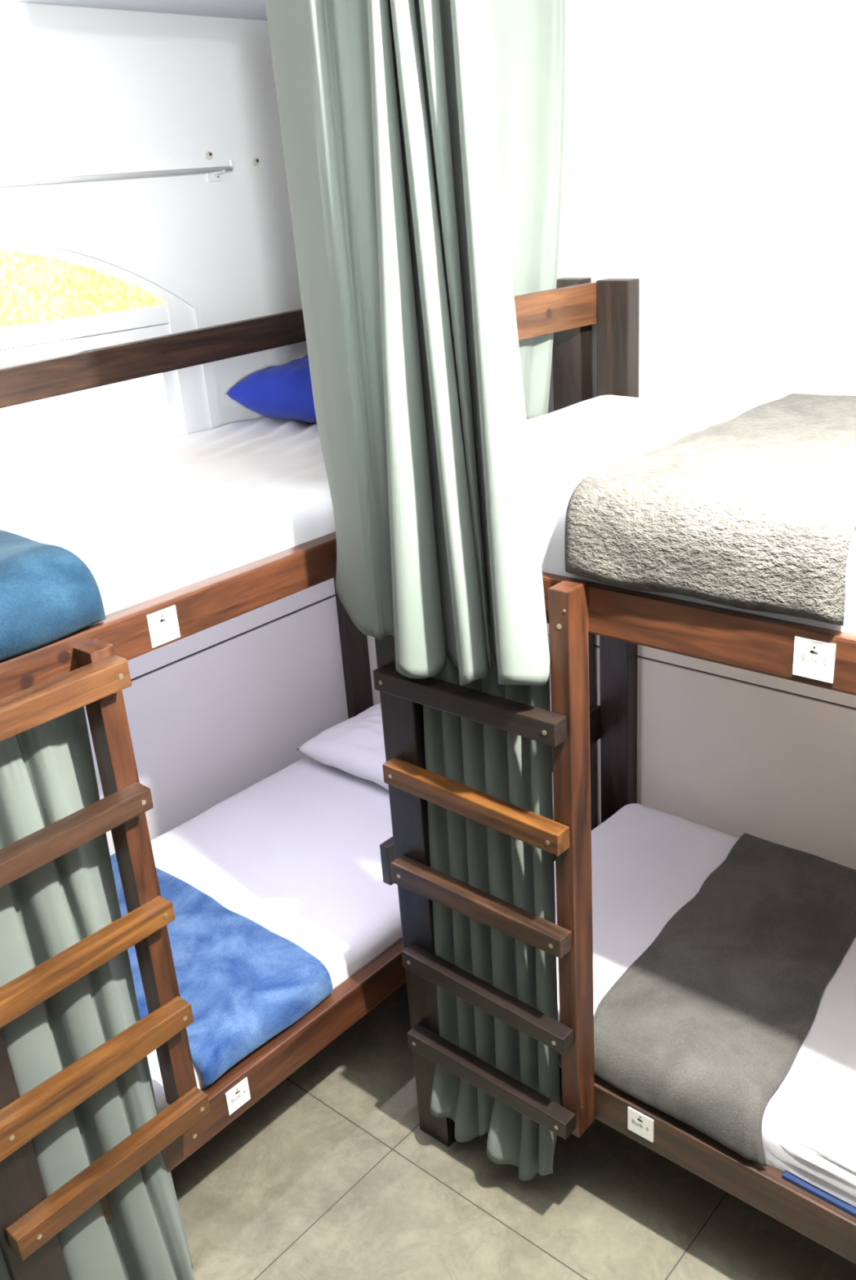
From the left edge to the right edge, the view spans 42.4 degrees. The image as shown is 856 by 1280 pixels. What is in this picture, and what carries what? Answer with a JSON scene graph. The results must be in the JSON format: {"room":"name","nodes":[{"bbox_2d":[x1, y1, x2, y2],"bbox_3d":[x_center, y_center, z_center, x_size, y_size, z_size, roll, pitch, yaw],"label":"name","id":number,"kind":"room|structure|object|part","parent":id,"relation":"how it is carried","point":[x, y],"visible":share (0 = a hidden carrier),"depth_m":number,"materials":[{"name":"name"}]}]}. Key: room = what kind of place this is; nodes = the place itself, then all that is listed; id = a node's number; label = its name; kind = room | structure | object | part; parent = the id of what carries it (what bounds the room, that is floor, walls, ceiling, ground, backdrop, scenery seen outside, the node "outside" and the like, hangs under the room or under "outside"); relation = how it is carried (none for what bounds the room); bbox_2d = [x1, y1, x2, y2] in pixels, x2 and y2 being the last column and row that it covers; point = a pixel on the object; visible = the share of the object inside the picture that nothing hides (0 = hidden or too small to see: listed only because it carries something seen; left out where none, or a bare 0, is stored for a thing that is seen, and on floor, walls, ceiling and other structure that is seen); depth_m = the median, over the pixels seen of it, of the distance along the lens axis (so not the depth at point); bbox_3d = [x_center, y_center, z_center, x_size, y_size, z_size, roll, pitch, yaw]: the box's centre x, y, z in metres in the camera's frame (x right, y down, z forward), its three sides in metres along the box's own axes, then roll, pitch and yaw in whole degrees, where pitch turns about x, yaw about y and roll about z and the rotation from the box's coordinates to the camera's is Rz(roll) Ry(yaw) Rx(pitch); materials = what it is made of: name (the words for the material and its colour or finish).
{"room":"dormitory","nodes":[
{"label":"dormitory","id":0,"kind":"room"},
{"bbox_2d":[0,0,266,20],"bbox_3d":[-0.152,-0.618,0.222,4.500,0.100,4.500,15,29,39],"label":"ceiling","id":1,"kind":"structure","parent":0,"point":[236,9],"depth_m":2.66,"materials":[{"name":"white paint"}]},
{"bbox_3d":[0.498,-0.946,1.113,1.989,0.054,0.018,15,29,39],"label":"curtain rod","id":2,"kind":"object","parent":1,"relation":"attached to","visible":0},
{"bbox_2d":[264,0,394,639],"bbox_3d":[-0.159,-0.569,1.944,0.298,1.159,0.122,15,29,39],"label":"curtain","id":3,"kind":"object","parent":2,"relation":"hanging from","point":[320,48],"visible":0.91,"depth_m":1.87,"materials":[{"name":"fabric"}]},
{"bbox_2d":[367,0,550,685],"bbox_3d":[0.041,-0.481,1.750,0.325,1.203,0.124,15,29,39],"label":"curtain","id":4,"kind":"object","parent":2,"relation":"hanging from","point":[464,549],"visible":1,"depth_m":1.74,"materials":[{"name":"fabric"}]},
{"bbox_2d":[0,0,307,426],"bbox_3d":[-1.727,0.139,2.101,0.120,2.505,4.500,15,29,39],"label":"wall","id":5,"kind":"structure","parent":0,"point":[84,91],"depth_m":2.81,"materials":[{"name":"paint"}]},
{"bbox_2d":[0,224,222,482],"bbox_3d":[-1.098,-0.562,2.569,0.076,0.762,1.450,15,29,39],"label":"window","id":6,"kind":"structure","parent":5,"relation":"in","point":[60,295],"depth_m":2.78,"materials":[{"name":"white paint"}]},
{"bbox_3d":[-1.104,-0.773,2.474,0.008,0.183,1.212,15,29,39],"label":"amber pane","id":7,"kind":"part","parent":6,"relation":"part of","materials":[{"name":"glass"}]},
{"bbox_3d":[-0.882,-0.514,2.835,0.006,0.363,0.515,15,29,39],"label":"pane","id":8,"kind":"part","parent":6,"relation":"part of","materials":[{"name":"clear glass"}]},
{"bbox_3d":[-0.884,-0.513,2.838,0.040,0.440,0.595,15,29,39],"label":"sash","id":9,"kind":"part","parent":6,"relation":"part of","materials":[{"name":"white paint"}]},
{"bbox_2d":[0,159,233,186],"bbox_3d":[-1.110,-0.956,2.352,0.052,0.074,1.766,15,29,39],"label":"rod","id":10,"kind":"object","parent":5,"relation":"attached to","point":[213,174],"visible":1,"depth_m":2.70,"materials":[{"name":"white paint"}]},
{"bbox_3d":[-0.555,-1.241,2.925,0.051,0.016,0.010,15,29,39],"label":"bracket arm","id":11,"kind":"part","parent":10,"relation":"part of","materials":[{"name":"white paint"}]},
{"bbox_2d":[204,151,212,159],"bbox_3d":[-0.579,-1.282,2.921,0.004,0.022,0.022,15,29,39],"label":"plug","id":12,"kind":"object","parent":5,"relation":"attached to","point":[208,154],"visible":1,"depth_m":2.92,"materials":[{"name":"beige plastic"}]},
{"bbox_2d":[84,595,348,855],"bbox_3d":[-1.626,0.919,2.369,0.010,0.848,4.290,15,29,39],"label":"wall panel","id":13,"kind":"object","parent":5,"relation":"attached to","point":[206,726],"depth_m":3.38,"materials":[{"name":"white paint"}]},
{"bbox_2d":[127,577,335,679],"bbox_3d":[-1.671,0.299,2.116,0.010,0.479,4.290,15,29,39],"label":"trim","id":14,"kind":"structure","parent":5,"relation":"attached to","point":[153,660],"depth_m":3.29,"materials":[{"name":"white paint"}]},
{"bbox_2d":[252,157,259,166],"bbox_3d":[-0.472,-1.316,3.037,0.004,0.022,0.022,15,29,39],"label":"plug","id":15,"kind":"object","parent":5,"relation":"attached to","point":[255,162],"visible":1,"depth_m":3.04,"materials":[{"name":"beige plastic"}]},
{"bbox_2d":[130,594,855,709],"bbox_3d":[-0.038,0.956,0.866,4.300,0.010,4.300,15,29,39],"label":"trim","id":16,"kind":"structure","parent":5,"relation":"attached to","point":[334,594],"depth_m":3.09,"materials":[{"name":"black wood"}]},
{"bbox_2d":[170,982,855,1279],"bbox_3d":[0.023,1.788,1.206,4.500,0.100,4.500,15,29,39],"label":"floor","id":17,"kind":"structure","parent":0,"point":[332,1174],"depth_m":2.42,"materials":[{"name":"tile"}]},
{"bbox_2d":[0,277,596,1279],"bbox_3d":[-0.542,0.213,2.603,1.039,1.830,2.089,15,29,39],"label":"bunk bed","id":18,"kind":"object","parent":17,"relation":"on","point":[88,666],"visible":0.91,"depth_m":1.98,"materials":[{"name":"brown wood"}]},
{"bbox_3d":[-0.746,0.575,1.754,0.050,1.830,0.090,15,29,39],"label":"post","id":19,"kind":"part","parent":18,"relation":"part of","materials":[{"name":"brown wood"}]},
{"bbox_2d":[0,706,194,1279],"bbox_3d":[-0.657,0.749,1.942,0.135,1.315,0.453,15,29,39],"label":"curtain","id":20,"kind":"object","parent":18,"relation":"hanging from","point":[47,773],"visible":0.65,"depth_m":1.96,"materials":[{"name":"fabric"}]},
{"bbox_3d":[-0.515,0.460,1.993,0.050,0.975,0.045,15,29,39],"label":"ladder post","id":21,"kind":"part","parent":18,"relation":"part of","materials":[{"name":"red wood"}]},
{"bbox_3d":[-0.901,-0.628,2.639,0.033,0.125,1.958,15,29,39],"label":"guard rail","id":22,"kind":"part","parent":18,"relation":"part of","materials":[{"name":"brown wood"}]},
{"bbox_2d":[0,417,335,614],"bbox_3d":[-0.579,-0.284,2.443,0.829,0.146,1.848,15,29,39],"label":"mattress","id":23,"kind":"object","parent":18,"relation":"on","point":[150,522],"visible":0.45,"depth_m":2.24,"materials":[{"name":"white fabric"}]},
{"bbox_2d":[0,529,106,660],"bbox_3d":[-0.985,-0.101,1.923,0.862,0.146,0.447,15,29,39],"label":"blanket","id":24,"kind":"object","parent":23,"relation":"on","point":[48,594],"visible":1,"depth_m":1.75,"materials":[{"name":"blue fabric"}]},
{"bbox_2d":[224,354,316,423],"bbox_3d":[-0.205,-0.676,2.954,0.580,0.199,0.400,15,29,39],"label":"pillow","id":25,"kind":"object","parent":23,"relation":"on","point":[282,392],"visible":0.33,"depth_m":2.89,"materials":[{"name":"blue fabric"}]},
{"bbox_3d":[-0.241,-0.149,2.197,0.040,0.079,1.908,15,29,39],"label":"rail","id":26,"kind":"part","parent":18,"relation":"part of","materials":[{"name":"red wood"}]},
{"bbox_3d":[-0.169,0.842,2.603,0.040,0.095,1.908,15,29,39],"label":"rail","id":27,"kind":"part","parent":18,"relation":"part of","materials":[{"name":"red wood"}]},
{"bbox_2d":[146,755,554,1113],"bbox_3d":[-0.503,0.702,2.850,0.827,0.128,1.818,15,29,39],"label":"mattress","id":28,"kind":"object","parent":18,"relation":"on","point":[295,853],"visible":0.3,"depth_m":2.95,"materials":[{"name":"white fabric"}]},
{"bbox_2d":[110,853,333,1087],"bbox_3d":[-0.648,0.751,2.660,0.838,0.090,0.397,15,29,39],"label":"blanket","id":29,"kind":"object","parent":28,"relation":"on","point":[244,983],"visible":0.44,"depth_m":2.50,"materials":[{"name":"blue fabric"}]},
{"bbox_2d":[296,703,388,790],"bbox_3d":[-0.055,0.337,3.339,0.600,0.153,0.380,15,29,39],"label":"pillow","id":30,"kind":"object","parent":28,"relation":"on","point":[355,745],"visible":0.27,"depth_m":3.31,"materials":[{"name":"white fabric"}]},
{"bbox_3d":[-0.249,-0.017,3.679,0.039,1.402,0.089,15,29,39],"label":"post","id":31,"kind":"part","parent":18,"relation":"part of","materials":[{"name":"brown wood"}]},
{"bbox_3d":[0.412,-0.043,3.058,0.087,1.830,0.050,15,29,39],"label":"post","id":32,"kind":"part","parent":18,"relation":"part of","materials":[{"name":"brown wood"}]},
{"bbox_2d":[373,278,855,1263],"bbox_3d":[0.890,0.335,2.053,2.005,1.828,1.040,15,29,39],"label":"bunk bed","id":33,"kind":"object","parent":17,"relation":"on","point":[623,619],"visible":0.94,"depth_m":2.12,"materials":[{"name":"brown wood"}]},
{"bbox_3d":[-0.014,0.494,2.338,0.090,1.440,0.062,15,29,39],"label":"post","id":34,"kind":"part","parent":33,"relation":"part of","materials":[{"name":"brown wood"}]},
{"bbox_3d":[0.189,0.369,2.802,0.025,0.101,0.873,15,29,39],"label":"headboard rail","id":35,"kind":"part","parent":33,"relation":"part of","materials":[{"name":"brown wood"}]},
{"bbox_2d":[422,614,559,1181],"bbox_3d":[0.104,0.563,2.216,0.326,1.280,0.097,15,29,39],"label":"curtain","id":36,"kind":"object","parent":33,"relation":"hanging from","point":[516,770],"visible":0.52,"depth_m":2.21,"materials":[{"name":"fabric"}]},
{"bbox_3d":[0.107,-0.673,2.369,0.025,0.100,0.890,15,29,39],"label":"headboard rail","id":37,"kind":"part","parent":33,"relation":"part of","materials":[{"name":"orange wood"}]},
{"bbox_3d":[0.271,0.452,2.046,0.040,1.176,0.060,15,29,39],"label":"ladder post","id":38,"kind":"part","parent":33,"relation":"part of","materials":[{"name":"red wood"}]},
{"bbox_3d":[0.513,-0.015,2.975,0.090,1.828,0.050,15,29,39],"label":"post","id":39,"kind":"part","parent":33,"relation":"part of","materials":[{"name":"brown wood"}]},
{"bbox_2d":[525,395,855,634],"bbox_3d":[0.871,-0.194,1.877,1.927,0.207,0.875,15,29,39],"label":"mattress","id":40,"kind":"object","parent":33,"relation":"on","point":[571,443],"visible":0.22,"depth_m":2.18,"materials":[{"name":"white fabric"}]},
{"bbox_2d":[564,393,855,626],"bbox_3d":[0.676,-0.279,1.978,0.491,0.173,0.912,15,29,39],"label":"blanket","id":41,"kind":"object","parent":40,"relation":"on","point":[754,509],"visible":1,"depth_m":1.71,"materials":[{"name":"beige fabric"}]},
{"bbox_3d":[0.639,0.039,1.566,1.870,0.085,0.040,15,29,39],"label":"rail","id":42,"kind":"part","parent":33,"relation":"part of","materials":[{"name":"red wood"}]},
{"bbox_2d":[553,803,855,1217],"bbox_3d":[0.972,0.823,2.254,1.836,0.156,0.870,15,29,39],"label":"mattress","id":43,"kind":"object","parent":33,"relation":"on","point":[647,863],"visible":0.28,"depth_m":2.38,"materials":[{"name":"white fabric"}]},
{"bbox_2d":[593,832,855,1166],"bbox_3d":[0.693,0.722,2.443,0.403,0.118,0.919,11,26,32],"label":"blanket","id":44,"kind":"object","parent":43,"relation":"on","point":[702,1028],"visible":0.99,"depth_m":2.29,"materials":[{"name":"grey fabric"}]},
{"bbox_3d":[0.716,1.037,1.970,1.860,0.089,0.040,15,29,39],"label":"rail","id":45,"kind":"part","parent":33,"relation":"part of","materials":[{"name":"brown wood"}]},
{"bbox_2d":[547,0,855,413],"bbox_3d":[1.377,-0.132,2.212,4.500,2.505,0.100,15,29,39],"label":"wall","id":46,"kind":"structure","parent":0,"point":[708,148],"depth_m":2.44,"materials":[{"name":"white paint"}]},
{"bbox_2d":[366,635,855,870],"bbox_3d":[1.397,0.652,2.488,4.300,0.846,0.010,15,29,39],"label":"wall panel","id":47,"kind":"object","parent":46,"relation":"attached to","point":[732,757],"depth_m":2.87,"materials":[{"name":"white paint"}]},
{"bbox_2d":[546,623,855,708],"bbox_3d":[1.352,0.032,2.235,4.300,0.482,0.010,15,29,39],"label":"trim","id":48,"kind":"structure","parent":46,"relation":"attached to","point":[806,690],"depth_m":2.78,"materials":[{"name":"white paint"}]},
{"bbox_3d":[-0.266,-1.165,1.832,0.018,0.018,1.900,15,29,39],"label":"curtain rod","id":49,"kind":"object","parent":46,"relation":"attached to","visible":0},
{"bbox_2d":[483,0,564,420],"bbox_3d":[0.075,-0.879,2.337,0.027,0.915,0.775,15,29,39],"label":"curtain","id":50,"kind":"object","parent":49,"relation":"hanging from","point":[526,38],"visible":0.34,"depth_m":2.45,"materials":[{"name":"fabric"}]}
]}

